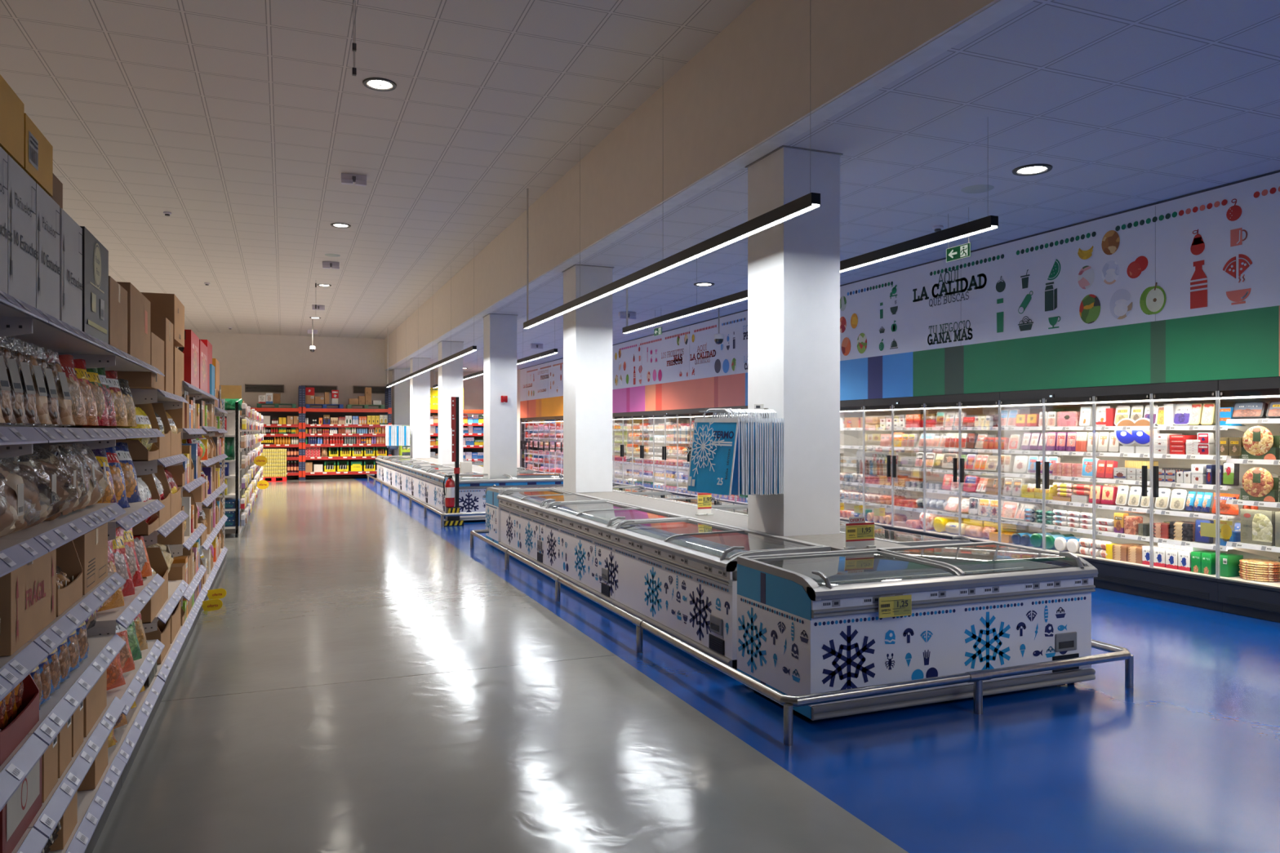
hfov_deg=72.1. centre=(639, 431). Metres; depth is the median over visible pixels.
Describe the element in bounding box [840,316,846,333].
food photo
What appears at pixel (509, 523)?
print
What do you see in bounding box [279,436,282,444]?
bottle
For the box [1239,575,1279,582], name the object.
pizza
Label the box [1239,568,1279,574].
pizza
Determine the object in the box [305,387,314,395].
box
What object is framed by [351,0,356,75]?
wire
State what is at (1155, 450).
carton
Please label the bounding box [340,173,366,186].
emergency light
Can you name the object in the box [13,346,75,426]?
bag
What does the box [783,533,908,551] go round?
countertop
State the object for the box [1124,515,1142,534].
bag
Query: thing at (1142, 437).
tub
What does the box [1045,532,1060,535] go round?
roll
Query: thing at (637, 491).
chest freezer
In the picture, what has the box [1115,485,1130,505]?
tray
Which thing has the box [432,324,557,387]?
bar
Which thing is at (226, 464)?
pack
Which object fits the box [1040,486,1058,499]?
display box
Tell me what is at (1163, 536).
packet
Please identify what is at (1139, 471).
carton
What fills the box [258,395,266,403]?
display box
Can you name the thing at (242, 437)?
pack
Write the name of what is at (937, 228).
smoke detector
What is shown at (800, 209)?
diffuser
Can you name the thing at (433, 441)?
packet
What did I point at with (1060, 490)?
roll
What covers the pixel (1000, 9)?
trim
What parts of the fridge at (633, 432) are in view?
glass door, handle, handle, glass door, glass door, handle, handle, glass door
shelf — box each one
[1040,474,1279,488]
[1040,498,1240,519]
[1045,519,1241,549]
[1049,450,1239,458]
[1227,426,1250,428]
[1235,542,1279,547]
[1240,497,1279,502]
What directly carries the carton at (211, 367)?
on the shelf unit at (208, 398)
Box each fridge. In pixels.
[520,417,533,471]
[532,416,555,476]
[554,415,563,477]
[612,413,613,484]
[613,410,653,490]
[653,408,704,497]
[704,405,747,505]
[840,399,864,521]
[864,391,1053,542]
[999,379,1279,612]
[1217,376,1279,622]
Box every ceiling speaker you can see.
[324,253,340,257]
[960,184,994,193]
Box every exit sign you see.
[653,309,662,336]
[946,207,970,262]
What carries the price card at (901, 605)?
attached to the chest freezer at (808, 623)
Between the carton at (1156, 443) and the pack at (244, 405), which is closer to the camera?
the carton at (1156, 443)
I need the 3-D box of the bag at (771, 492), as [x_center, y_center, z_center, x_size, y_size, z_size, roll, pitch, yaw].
[0.864,0.146,6.611,0.017,0.624,0.517,0,0,-21]
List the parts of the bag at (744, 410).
handle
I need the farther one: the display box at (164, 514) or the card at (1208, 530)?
the card at (1208, 530)
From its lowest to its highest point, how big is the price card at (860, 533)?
0.208 m
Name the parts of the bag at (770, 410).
handle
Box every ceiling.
[0,0,755,338]
[390,0,1279,372]
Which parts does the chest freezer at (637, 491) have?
rail, glass lid, lid frame, lid frame, glass lid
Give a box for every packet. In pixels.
[319,417,322,424]
[323,414,329,424]
[345,415,348,424]
[348,415,351,424]
[352,416,355,424]
[355,416,358,424]
[359,416,361,424]
[361,416,364,424]
[364,416,366,424]
[367,415,371,424]
[371,415,375,424]
[375,415,379,424]
[378,436,382,444]
[379,414,383,424]
[383,414,387,424]
[430,416,433,422]
[430,426,435,433]
[430,438,435,445]
[432,415,438,422]
[435,437,438,445]
[462,414,467,422]
[462,427,467,433]
[465,437,474,444]
[465,452,471,458]
[466,426,472,433]
[467,417,473,422]
[471,414,478,422]
[471,452,477,458]
[472,427,482,433]
[474,439,483,444]
[477,452,483,458]
[478,415,483,422]
[1152,522,1169,528]
[1152,526,1169,532]
[1152,530,1169,535]
[1152,533,1169,538]
[1169,520,1195,527]
[1169,524,1195,531]
[1169,528,1195,534]
[1169,532,1194,537]
[1169,535,1194,542]
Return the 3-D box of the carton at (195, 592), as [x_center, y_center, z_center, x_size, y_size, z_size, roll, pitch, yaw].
[-3.759,1.345,7.301,0.120,0.133,0.196,0,0,-22]
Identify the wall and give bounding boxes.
[194,332,483,478]
[516,368,519,467]
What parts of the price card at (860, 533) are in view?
yellow panel, price panel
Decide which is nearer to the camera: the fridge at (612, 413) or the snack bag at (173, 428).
the snack bag at (173, 428)
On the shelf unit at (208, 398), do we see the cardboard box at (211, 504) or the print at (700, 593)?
the cardboard box at (211, 504)
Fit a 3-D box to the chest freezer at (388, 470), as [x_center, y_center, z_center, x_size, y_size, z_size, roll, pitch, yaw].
[-6.731,1.151,24.614,0.730,0.809,2.114,0,0,-22]
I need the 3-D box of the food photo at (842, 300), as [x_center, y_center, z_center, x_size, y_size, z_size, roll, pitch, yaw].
[2.902,-1.826,12.575,0.001,0.216,0.174,0,0,-22]
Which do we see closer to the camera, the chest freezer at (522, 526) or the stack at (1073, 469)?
the stack at (1073, 469)
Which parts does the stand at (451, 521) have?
post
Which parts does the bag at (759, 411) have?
handle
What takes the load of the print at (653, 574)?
attached to the chest freezer at (678, 576)
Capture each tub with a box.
[1114,417,1135,445]
[1120,445,1143,453]
[1131,417,1159,445]
[1135,445,1151,453]
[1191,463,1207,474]
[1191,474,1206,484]
[1217,530,1240,546]
[1234,522,1240,531]
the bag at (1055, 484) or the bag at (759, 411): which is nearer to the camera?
the bag at (759, 411)
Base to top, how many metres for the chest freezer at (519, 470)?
0.809 m
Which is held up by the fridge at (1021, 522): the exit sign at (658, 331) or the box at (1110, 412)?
the box at (1110, 412)
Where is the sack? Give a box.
[320,447,327,456]
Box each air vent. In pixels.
[244,383,284,392]
[301,385,337,393]
[353,385,387,393]
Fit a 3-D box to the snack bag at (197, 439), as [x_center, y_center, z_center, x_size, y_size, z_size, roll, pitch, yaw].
[-4.147,0.160,8.216,0.136,0.215,0.138,0,0,36]
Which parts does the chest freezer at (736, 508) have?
glass lid, lid frame, glass lid, lid frame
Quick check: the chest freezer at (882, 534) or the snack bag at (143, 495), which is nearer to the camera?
the snack bag at (143, 495)
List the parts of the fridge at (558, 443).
glass door, glass door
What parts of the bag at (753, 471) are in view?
handle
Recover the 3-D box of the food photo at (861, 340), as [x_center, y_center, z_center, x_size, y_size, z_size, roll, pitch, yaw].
[3.070,-1.216,12.161,0.001,0.284,0.229,0,0,-22]
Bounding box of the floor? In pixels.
[92,476,1279,852]
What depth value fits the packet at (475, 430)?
30.31 m
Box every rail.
[366,473,485,527]
[470,528,1133,746]
[698,404,768,416]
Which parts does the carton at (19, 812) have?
label panel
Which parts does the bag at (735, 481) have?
handle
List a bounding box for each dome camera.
[309,319,315,351]
[713,307,724,344]
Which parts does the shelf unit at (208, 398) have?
shelf, shelf, shelf, shelf, shelf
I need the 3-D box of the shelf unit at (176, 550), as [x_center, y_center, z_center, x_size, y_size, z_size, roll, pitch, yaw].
[-3.818,0.555,7.011,0.538,2.000,1.623,0,0,-22]
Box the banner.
[520,169,1279,417]
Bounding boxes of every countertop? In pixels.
[400,455,483,473]
[443,464,483,473]
[559,488,908,551]
[576,491,747,528]
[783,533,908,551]
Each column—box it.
[392,368,409,455]
[409,358,430,457]
[438,341,462,464]
[483,314,516,479]
[563,265,612,493]
[747,146,839,536]
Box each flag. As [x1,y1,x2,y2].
[201,599,222,614]
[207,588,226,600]
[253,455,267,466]
[257,480,269,488]
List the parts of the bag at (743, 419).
handle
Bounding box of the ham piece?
[1057,411,1079,426]
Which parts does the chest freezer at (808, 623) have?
panel, rail, handle, glass lid, lid frame, rail, rail, glass lid, lid frame, rail, control panel, handle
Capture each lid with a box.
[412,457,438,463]
[582,514,639,528]
[661,533,734,558]
[817,567,1023,585]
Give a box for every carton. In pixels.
[0,74,24,167]
[0,146,12,293]
[0,756,41,852]
[7,154,38,307]
[21,112,53,196]
[35,182,61,319]
[59,208,82,330]
[80,226,108,343]
[143,669,152,687]
[152,662,156,679]
[173,555,187,583]
[176,328,199,388]
[181,600,186,619]
[182,443,197,479]
[182,460,186,484]
[182,497,191,536]
[182,598,187,617]
[183,453,189,484]
[189,397,195,428]
[189,400,192,428]
[189,404,191,428]
[189,596,191,611]
[191,504,194,533]
[191,592,194,607]
[192,542,198,571]
[192,546,196,572]
[192,551,194,577]
[194,588,196,602]
[195,400,203,426]
[195,537,199,568]
[196,404,199,428]
[199,339,207,392]
[200,339,212,393]
[200,439,208,459]
[200,474,204,500]
[200,557,206,580]
[201,466,211,493]
[201,506,212,531]
[201,547,210,574]
[203,400,204,426]
[204,404,207,426]
[204,404,213,426]
[204,475,207,497]
[209,364,214,395]
[211,535,217,561]
[212,358,219,399]
[212,436,217,456]
[213,499,215,527]
[215,467,219,487]
[216,416,219,428]
[216,501,219,520]
[217,436,219,455]
[219,385,221,408]
[219,438,223,453]
[219,439,221,454]
[219,468,221,485]
[220,498,239,508]
[224,508,239,518]
[224,516,239,526]
[1079,406,1095,426]
[1094,405,1114,426]
[1113,467,1136,479]
[1127,468,1137,474]
[1127,474,1137,479]
[1136,468,1153,475]
[1136,474,1153,480]
[1152,440,1169,447]
[1152,447,1170,453]
[1154,433,1182,440]
[1158,469,1165,475]
[1158,475,1164,481]
[1164,475,1176,482]
[1165,470,1176,476]
[1169,435,1197,439]
[1169,440,1186,444]
[1169,444,1186,449]
[1169,449,1186,454]
[1181,468,1191,473]
[1186,440,1215,442]
[1186,442,1215,444]
[1186,444,1215,447]
[1186,447,1215,449]
[1186,449,1215,452]
[1186,452,1215,454]
[1206,464,1220,484]
[1216,465,1222,484]
[1218,407,1233,416]
[1218,416,1241,426]
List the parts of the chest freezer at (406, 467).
rail, glass lid, glass lid, lid frame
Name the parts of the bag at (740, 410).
handle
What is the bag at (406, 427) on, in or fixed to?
hanging from the hook rail
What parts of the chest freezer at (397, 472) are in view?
rail, glass lid, glass lid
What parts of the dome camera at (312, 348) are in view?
drop rod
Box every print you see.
[88,243,106,333]
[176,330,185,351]
[434,488,436,503]
[441,489,444,508]
[458,493,479,512]
[485,509,490,528]
[506,516,512,541]
[524,524,533,551]
[546,529,555,565]
[574,540,586,580]
[604,551,617,595]
[644,566,662,617]
[683,415,724,476]
[688,441,732,486]
[688,584,711,640]
[737,607,766,672]
[822,625,875,690]
[964,611,1010,670]
[1241,453,1275,459]
[1242,495,1275,502]
[1244,513,1251,527]
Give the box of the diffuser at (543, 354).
[435,352,557,387]
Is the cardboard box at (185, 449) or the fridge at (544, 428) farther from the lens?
the fridge at (544, 428)
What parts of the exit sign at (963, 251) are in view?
panel, doorway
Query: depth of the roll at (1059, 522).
9.27 m
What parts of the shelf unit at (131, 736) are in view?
panel, shelf, shelf, shelf, shelf, shelf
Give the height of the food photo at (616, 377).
0.260 m
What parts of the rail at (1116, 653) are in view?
post, post, post, post, post, post, post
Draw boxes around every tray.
[1037,413,1039,426]
[1053,495,1071,502]
[1114,405,1131,425]
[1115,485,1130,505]
[1128,486,1142,506]
[1130,404,1145,421]
[1140,487,1153,507]
[1143,404,1159,425]
[1155,488,1172,508]
[1156,406,1164,425]
[1169,488,1188,510]
[1173,404,1191,425]
[1188,403,1203,425]
[1200,403,1217,425]
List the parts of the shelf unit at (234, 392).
shelf, shelf, shelf, shelf, kick panel, shelf, shelf, shelf, panel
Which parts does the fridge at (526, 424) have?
glass door, glass door, glass door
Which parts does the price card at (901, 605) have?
price panel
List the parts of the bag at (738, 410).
handle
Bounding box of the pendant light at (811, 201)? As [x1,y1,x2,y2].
[523,0,820,328]
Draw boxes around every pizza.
[1238,564,1279,569]
[1238,570,1279,577]
[1239,426,1279,459]
[1239,558,1279,565]
[1239,566,1279,572]
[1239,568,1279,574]
[1239,573,1279,579]
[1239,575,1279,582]
[1240,466,1279,502]
[1240,561,1279,568]
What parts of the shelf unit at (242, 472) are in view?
panel, shelf, shelf, shelf, shelf, shelf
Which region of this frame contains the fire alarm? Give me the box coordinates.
[501,395,507,403]
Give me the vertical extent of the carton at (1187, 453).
0.022 m
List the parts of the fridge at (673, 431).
glass door, handle, handle, glass door, glass door, glass door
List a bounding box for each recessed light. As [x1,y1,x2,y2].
[316,284,331,286]
[330,222,351,227]
[362,77,396,91]
[693,282,714,286]
[1012,163,1053,176]
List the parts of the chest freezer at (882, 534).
glass lid, lid frame, rail, glass lid, rail, handle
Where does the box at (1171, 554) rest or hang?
in the fridge at (1021, 522)
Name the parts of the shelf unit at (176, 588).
panel, shelf, shelf, shelf, shelf, shelf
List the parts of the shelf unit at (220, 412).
shelf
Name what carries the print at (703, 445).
attached to the bag at (713, 446)
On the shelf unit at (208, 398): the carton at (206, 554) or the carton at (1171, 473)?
the carton at (206, 554)
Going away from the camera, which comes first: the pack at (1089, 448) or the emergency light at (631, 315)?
the pack at (1089, 448)
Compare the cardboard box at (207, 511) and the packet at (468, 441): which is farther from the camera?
the packet at (468, 441)
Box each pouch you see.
[30,666,41,710]
[37,657,51,705]
[47,648,61,694]
[57,638,70,683]
[66,629,79,672]
[76,621,88,662]
[219,436,235,460]
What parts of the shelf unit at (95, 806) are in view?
shelf, shelf, shelf, shelf, shelf, shelf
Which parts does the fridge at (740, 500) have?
glass door, glass door, glass door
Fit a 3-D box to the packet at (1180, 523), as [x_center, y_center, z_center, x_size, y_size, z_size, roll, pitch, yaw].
[5.024,0.853,8.064,0.200,0.032,0.203,0,0,-24]
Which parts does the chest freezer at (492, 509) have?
panel, rail, lid frame, glass lid, rail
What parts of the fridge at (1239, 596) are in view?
price rail, price rail, price rail, price rail, panel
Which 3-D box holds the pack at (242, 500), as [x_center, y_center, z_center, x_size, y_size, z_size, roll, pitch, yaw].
[-6.115,1.115,13.536,0.050,0.155,0.219,0,0,-22]
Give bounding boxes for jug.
[287,447,289,457]
[287,461,289,472]
[290,447,293,457]
[290,461,293,472]
[293,447,297,457]
[293,461,297,472]
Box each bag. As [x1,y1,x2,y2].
[0,336,29,424]
[0,336,40,425]
[0,338,52,425]
[0,351,17,424]
[0,396,5,424]
[0,688,15,731]
[0,697,6,729]
[4,342,62,426]
[8,681,23,724]
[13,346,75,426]
[29,351,87,425]
[41,834,53,852]
[44,444,84,515]
[47,822,61,846]
[55,443,96,511]
[58,448,116,503]
[69,443,107,505]
[73,359,98,425]
[74,366,109,426]
[86,610,97,629]
[97,367,116,426]
[97,369,128,426]
[97,539,124,612]
[104,446,129,508]
[106,653,125,690]
[107,729,115,747]
[111,526,134,596]
[112,728,117,742]
[113,713,127,728]
[115,406,147,447]
[115,443,142,502]
[115,623,134,672]
[116,378,137,426]
[122,528,142,586]
[127,620,142,661]
[130,701,136,708]
[133,535,151,577]
[133,612,147,651]
[134,483,147,521]
[135,406,151,449]
[137,477,151,522]
[146,541,174,572]
[151,473,165,500]
[151,567,156,573]
[153,409,165,434]
[164,468,176,493]
[165,412,176,433]
[185,438,200,456]
[195,438,204,459]
[199,444,202,458]
[200,508,208,528]
[200,550,204,558]
[201,435,209,453]
[207,409,210,423]
[208,544,213,555]
[385,426,389,445]
[386,445,399,449]
[389,426,391,445]
[391,426,392,445]
[392,426,395,445]
[395,426,396,445]
[396,426,398,445]
[398,426,399,445]
[400,426,402,445]
[402,426,404,445]
[404,426,405,445]
[405,426,408,445]
[408,426,409,445]
[683,408,738,495]
[712,408,739,495]
[715,408,743,494]
[717,408,744,495]
[720,408,746,495]
[721,408,749,495]
[724,408,751,494]
[726,408,754,495]
[729,408,757,494]
[732,408,759,494]
[733,408,761,494]
[735,408,763,495]
[739,408,765,494]
[742,408,768,494]
[742,409,770,494]
[744,408,772,494]
[746,408,775,493]
[749,409,777,494]
[751,408,780,493]
[753,408,782,493]
[755,408,784,493]
[1053,482,1063,488]
[1114,512,1128,533]
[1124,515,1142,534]
[1137,528,1151,531]
[1137,530,1151,533]
[1137,532,1151,534]
[1138,522,1153,526]
[1138,525,1151,528]
[1138,527,1151,529]
[1184,491,1196,511]
[1193,491,1204,511]
[1201,492,1213,512]
[1212,492,1239,515]
[1242,505,1250,509]
[1249,506,1258,509]
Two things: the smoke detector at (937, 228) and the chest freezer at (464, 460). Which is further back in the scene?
the chest freezer at (464, 460)
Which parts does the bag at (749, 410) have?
handle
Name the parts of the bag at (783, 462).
handle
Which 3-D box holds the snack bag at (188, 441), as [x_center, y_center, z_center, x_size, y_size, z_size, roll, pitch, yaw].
[-4.025,0.151,7.911,0.122,0.232,0.122,0,0,42]
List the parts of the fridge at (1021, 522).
glass door, handle, handle, price rail, price rail, price rail, price rail, price rail, handle, handle, panel, glass door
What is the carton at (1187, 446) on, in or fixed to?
on the carton at (1187, 448)
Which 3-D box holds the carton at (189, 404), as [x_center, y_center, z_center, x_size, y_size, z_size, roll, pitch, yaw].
[-3.587,-0.116,6.877,0.120,0.191,0.128,0,0,-22]
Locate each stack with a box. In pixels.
[1052,471,1062,475]
[1053,462,1062,467]
[1053,466,1062,471]
[1062,462,1075,467]
[1062,467,1071,471]
[1062,471,1071,476]
[1071,463,1082,468]
[1071,467,1082,472]
[1071,472,1081,476]
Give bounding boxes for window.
[1252,513,1272,542]
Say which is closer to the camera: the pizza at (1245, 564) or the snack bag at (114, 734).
the snack bag at (114, 734)
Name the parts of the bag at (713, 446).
handle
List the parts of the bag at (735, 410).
handle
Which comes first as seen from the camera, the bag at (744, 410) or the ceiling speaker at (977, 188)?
the bag at (744, 410)
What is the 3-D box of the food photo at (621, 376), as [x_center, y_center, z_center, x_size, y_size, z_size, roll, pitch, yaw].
[-0.441,-1.219,20.826,0.001,0.256,0.206,0,0,-22]
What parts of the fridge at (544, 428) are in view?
glass door, glass door, glass door, glass door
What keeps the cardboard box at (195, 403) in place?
on the shelf unit at (176, 550)
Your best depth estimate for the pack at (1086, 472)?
8.95 m
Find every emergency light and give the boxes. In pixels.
[307,329,317,333]
[311,304,324,310]
[322,261,339,269]
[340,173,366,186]
[529,343,542,349]
[618,311,635,319]
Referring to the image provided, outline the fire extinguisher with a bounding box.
[443,475,454,507]
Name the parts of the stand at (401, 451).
post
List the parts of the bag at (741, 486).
handle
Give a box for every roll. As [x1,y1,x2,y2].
[222,398,242,410]
[1045,511,1055,515]
[1045,515,1054,519]
[1045,520,1053,524]
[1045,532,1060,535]
[1045,533,1074,549]
[1053,509,1067,515]
[1053,515,1067,520]
[1053,520,1067,525]
[1053,536,1086,551]
[1057,484,1072,488]
[1057,488,1072,493]
[1057,492,1072,497]
[1066,511,1079,516]
[1066,516,1080,522]
[1066,521,1079,527]
[1066,537,1101,553]
[1072,484,1090,490]
[1072,489,1089,495]
[1079,537,1090,546]
[1079,546,1090,555]
[1080,512,1093,518]
[1080,517,1093,524]
[1080,523,1093,528]
[1088,539,1101,548]
[1088,547,1101,556]
[1095,518,1114,525]
[1095,524,1114,531]
[1099,540,1112,549]
[1099,549,1107,557]
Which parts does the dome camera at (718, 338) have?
drop rod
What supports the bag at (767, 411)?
hanging from the hook rail at (756, 406)
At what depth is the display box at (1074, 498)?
9.04 m
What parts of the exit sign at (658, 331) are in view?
panel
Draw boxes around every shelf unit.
[0,290,48,852]
[0,306,125,852]
[0,347,164,786]
[66,388,188,699]
[146,380,206,645]
[195,390,218,600]
[208,399,227,577]
[217,385,241,537]
[239,410,261,533]
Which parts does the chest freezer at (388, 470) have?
rail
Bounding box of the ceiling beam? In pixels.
[384,0,998,369]
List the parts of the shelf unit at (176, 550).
shelf, shelf, shelf, shelf, shelf, shelf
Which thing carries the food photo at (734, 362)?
attached to the banner
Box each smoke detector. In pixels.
[163,211,171,216]
[932,225,943,231]
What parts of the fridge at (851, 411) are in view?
panel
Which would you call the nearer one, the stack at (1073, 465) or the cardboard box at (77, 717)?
the cardboard box at (77, 717)
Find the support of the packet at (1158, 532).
on the packet at (1163, 536)
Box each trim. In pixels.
[385,0,1034,370]
[482,313,517,317]
[561,264,613,272]
[745,145,843,168]
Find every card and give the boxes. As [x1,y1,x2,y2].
[695,493,713,515]
[844,516,875,549]
[878,594,911,617]
[1200,520,1232,539]
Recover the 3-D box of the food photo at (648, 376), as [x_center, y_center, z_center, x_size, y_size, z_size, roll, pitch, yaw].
[0.188,-1.199,19.272,0.001,0.237,0.191,0,0,-22]
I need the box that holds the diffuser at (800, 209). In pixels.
[524,204,819,328]
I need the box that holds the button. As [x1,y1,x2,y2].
[453,467,459,474]
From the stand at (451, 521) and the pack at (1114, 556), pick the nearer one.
the pack at (1114, 556)
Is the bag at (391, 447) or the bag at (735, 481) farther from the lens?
the bag at (391, 447)
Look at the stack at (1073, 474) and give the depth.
9.07 m
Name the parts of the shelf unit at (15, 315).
shelf, shelf, shelf, shelf, shelf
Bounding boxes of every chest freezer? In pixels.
[375,455,404,481]
[382,457,416,485]
[390,459,427,491]
[400,462,443,497]
[412,465,454,504]
[426,469,481,513]
[444,472,563,520]
[462,458,480,462]
[471,460,483,464]
[471,464,522,469]
[482,482,639,544]
[497,488,608,568]
[516,466,555,477]
[541,499,691,603]
[608,517,831,670]
[612,484,697,498]
[654,496,747,515]
[737,541,1097,720]
[745,515,973,546]
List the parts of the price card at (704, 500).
yellow panel, price panel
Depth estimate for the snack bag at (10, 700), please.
2.50 m
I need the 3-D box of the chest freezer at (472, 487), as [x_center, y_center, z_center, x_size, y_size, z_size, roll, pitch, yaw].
[-2.376,1.151,15.600,2.007,0.809,0.860,0,0,-22]
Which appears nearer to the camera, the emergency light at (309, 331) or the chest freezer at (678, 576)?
the chest freezer at (678, 576)
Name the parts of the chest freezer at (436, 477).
rail, glass lid, glass lid, lid frame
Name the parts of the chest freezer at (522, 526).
handle, rail, rail, glass lid, lid frame, control panel, handle, glass lid, lid frame, rail, rail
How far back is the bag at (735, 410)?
6.29 m
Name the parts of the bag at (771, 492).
handle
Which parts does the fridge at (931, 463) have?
glass door, handle, handle, glass door, glass door, handle, handle, glass door, panel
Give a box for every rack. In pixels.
[244,386,302,479]
[302,386,391,479]
[430,409,483,462]
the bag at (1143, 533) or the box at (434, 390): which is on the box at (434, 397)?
the box at (434, 390)
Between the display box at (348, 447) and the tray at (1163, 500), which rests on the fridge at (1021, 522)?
the tray at (1163, 500)
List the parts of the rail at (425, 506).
post, post, post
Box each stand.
[399,445,409,455]
[444,396,463,526]
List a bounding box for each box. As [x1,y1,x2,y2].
[0,548,56,656]
[0,673,39,766]
[41,735,57,803]
[46,791,77,852]
[49,173,62,208]
[56,540,82,617]
[57,716,71,778]
[71,701,83,757]
[72,522,107,595]
[77,737,107,791]
[81,403,170,458]
[83,669,106,737]
[108,275,127,353]
[110,331,164,391]
[115,440,159,461]
[116,281,150,364]
[132,513,159,536]
[137,465,170,526]
[140,546,168,623]
[141,292,184,346]
[144,616,170,664]
[150,316,173,393]
[157,506,184,545]
[162,404,182,456]
[162,466,182,518]
[163,464,185,486]
[164,394,184,428]
[168,563,185,581]
[170,600,180,644]
[173,346,183,397]
[177,555,190,584]
[180,606,185,626]
[181,546,192,581]
[182,445,191,482]
[182,484,203,502]
[182,492,197,528]
[183,597,189,614]
[184,395,189,428]
[191,460,194,481]
[192,550,195,575]
[195,403,196,428]
[196,411,198,428]
[197,454,200,476]
[197,456,199,478]
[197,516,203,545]
[199,515,206,539]
[200,520,205,542]
[200,558,205,584]
[201,465,215,491]
[201,502,213,529]
[202,507,211,534]
[204,401,204,426]
[204,435,213,457]
[208,436,216,457]
[208,466,213,493]
[212,462,222,484]
[215,471,217,488]
[215,497,220,519]
[215,499,218,522]
[215,506,217,524]
[217,531,219,555]
[219,528,223,548]
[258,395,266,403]
[261,415,270,424]
[266,392,272,404]
[273,393,279,404]
[279,417,282,424]
[282,417,285,424]
[287,416,293,424]
[293,416,298,424]
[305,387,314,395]
[305,395,314,404]
[305,462,312,472]
[313,464,322,471]
[314,396,324,404]
[324,391,328,404]
[324,461,335,471]
[328,447,338,456]
[331,390,338,398]
[331,398,338,404]
[336,461,348,471]
[339,446,351,456]
[348,398,358,404]
[350,461,362,471]
[351,446,363,456]
[358,395,364,404]
[363,446,374,456]
[363,460,375,471]
[364,387,371,395]
[364,395,371,404]
[372,400,381,404]
[375,446,386,456]
[431,387,438,395]
[431,395,438,402]
[431,402,438,409]
[459,462,471,472]
[1037,408,1065,413]
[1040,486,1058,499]
[1071,494,1089,502]
[1106,408,1115,426]
[1142,545,1157,565]
[1153,546,1169,567]
[1157,542,1169,547]
[1164,404,1180,426]
[1165,548,1181,569]
[1169,544,1181,549]
[1176,471,1183,483]
[1177,550,1195,571]
[1181,546,1210,551]
[1183,471,1192,483]
[1191,550,1213,573]
[1197,432,1213,444]
[1197,444,1213,454]
[1201,551,1226,574]
[1216,437,1229,455]
[1216,553,1243,577]
[1228,437,1243,455]
[1240,508,1275,546]
[1275,511,1279,546]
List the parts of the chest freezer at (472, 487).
rail, glass lid, lid frame, rail, lid frame, glass lid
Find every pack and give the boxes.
[0,445,76,524]
[0,454,56,533]
[0,473,23,538]
[56,564,73,586]
[56,575,66,589]
[219,415,226,431]
[219,462,229,475]
[219,487,227,495]
[224,478,227,485]
[240,435,245,448]
[240,497,244,509]
[240,512,245,525]
[241,403,246,415]
[241,459,245,468]
[241,477,245,488]
[241,493,245,507]
[242,419,246,429]
[243,476,247,488]
[244,490,248,502]
[244,507,248,520]
[246,503,250,515]
[247,455,249,465]
[247,485,251,497]
[1037,432,1040,450]
[1037,432,1047,450]
[1038,411,1048,426]
[1038,456,1048,474]
[1045,431,1057,451]
[1046,411,1057,426]
[1048,456,1060,475]
[1055,431,1067,451]
[1066,431,1076,451]
[1075,431,1079,451]
[1077,431,1081,451]
[1080,431,1084,451]
[1081,457,1100,477]
[1083,431,1088,452]
[1086,432,1099,452]
[1088,484,1102,503]
[1096,460,1106,478]
[1097,432,1110,452]
[1101,485,1118,505]
[1104,460,1117,478]
[1106,543,1117,551]
[1106,551,1112,559]
[1108,432,1122,453]
[1112,543,1145,548]
[1112,546,1127,551]
[1112,549,1127,554]
[1112,551,1127,556]
[1112,554,1127,559]
[1112,556,1127,561]
[1127,545,1146,551]
[1127,549,1142,553]
[1127,551,1142,555]
[1127,554,1142,559]
[1127,556,1142,561]
[1127,559,1142,564]
[1133,460,1142,467]
[1148,461,1158,469]
[1194,519,1213,543]
[1222,462,1239,485]
[1231,401,1268,418]
[1266,401,1279,418]
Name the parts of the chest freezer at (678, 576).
handle, rail, rail, lid frame, glass lid, control panel, handle, lid frame, glass lid, rail, rail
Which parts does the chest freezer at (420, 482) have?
rail, glass lid, glass lid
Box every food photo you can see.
[614,374,617,385]
[618,361,621,370]
[619,374,622,385]
[626,374,628,383]
[646,371,650,382]
[676,336,679,345]
[684,334,688,344]
[731,357,736,370]
[840,296,846,311]
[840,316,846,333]
[841,337,850,355]
[850,313,857,328]
[857,333,866,353]
[1077,245,1093,259]
[1077,265,1094,288]
[1079,293,1100,324]
[1101,230,1119,254]
[1102,260,1119,284]
[1109,288,1132,319]
[1126,256,1147,278]
[1139,282,1165,315]
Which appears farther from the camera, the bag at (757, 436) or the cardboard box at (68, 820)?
the bag at (757, 436)
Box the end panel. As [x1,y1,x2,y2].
[520,417,520,466]
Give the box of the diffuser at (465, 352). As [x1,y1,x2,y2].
[388,349,475,386]
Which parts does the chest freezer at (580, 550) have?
handle, rail, rail, glass lid, lid frame, control panel, handle, glass lid, lid frame, rail, rail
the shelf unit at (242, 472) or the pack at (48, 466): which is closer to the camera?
the pack at (48, 466)
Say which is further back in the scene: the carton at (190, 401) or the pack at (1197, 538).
the pack at (1197, 538)
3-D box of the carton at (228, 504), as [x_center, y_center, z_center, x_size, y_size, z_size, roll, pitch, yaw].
[-6.112,1.074,12.953,0.380,0.118,0.300,0,0,-22]
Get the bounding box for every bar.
[386,241,476,386]
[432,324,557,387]
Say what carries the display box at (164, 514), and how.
on the shelf unit at (176, 588)
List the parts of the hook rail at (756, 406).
rod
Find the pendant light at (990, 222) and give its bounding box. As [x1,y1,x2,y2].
[622,215,998,333]
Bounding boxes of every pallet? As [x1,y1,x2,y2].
[257,403,296,408]
[262,476,286,481]
[305,404,343,408]
[346,404,384,408]

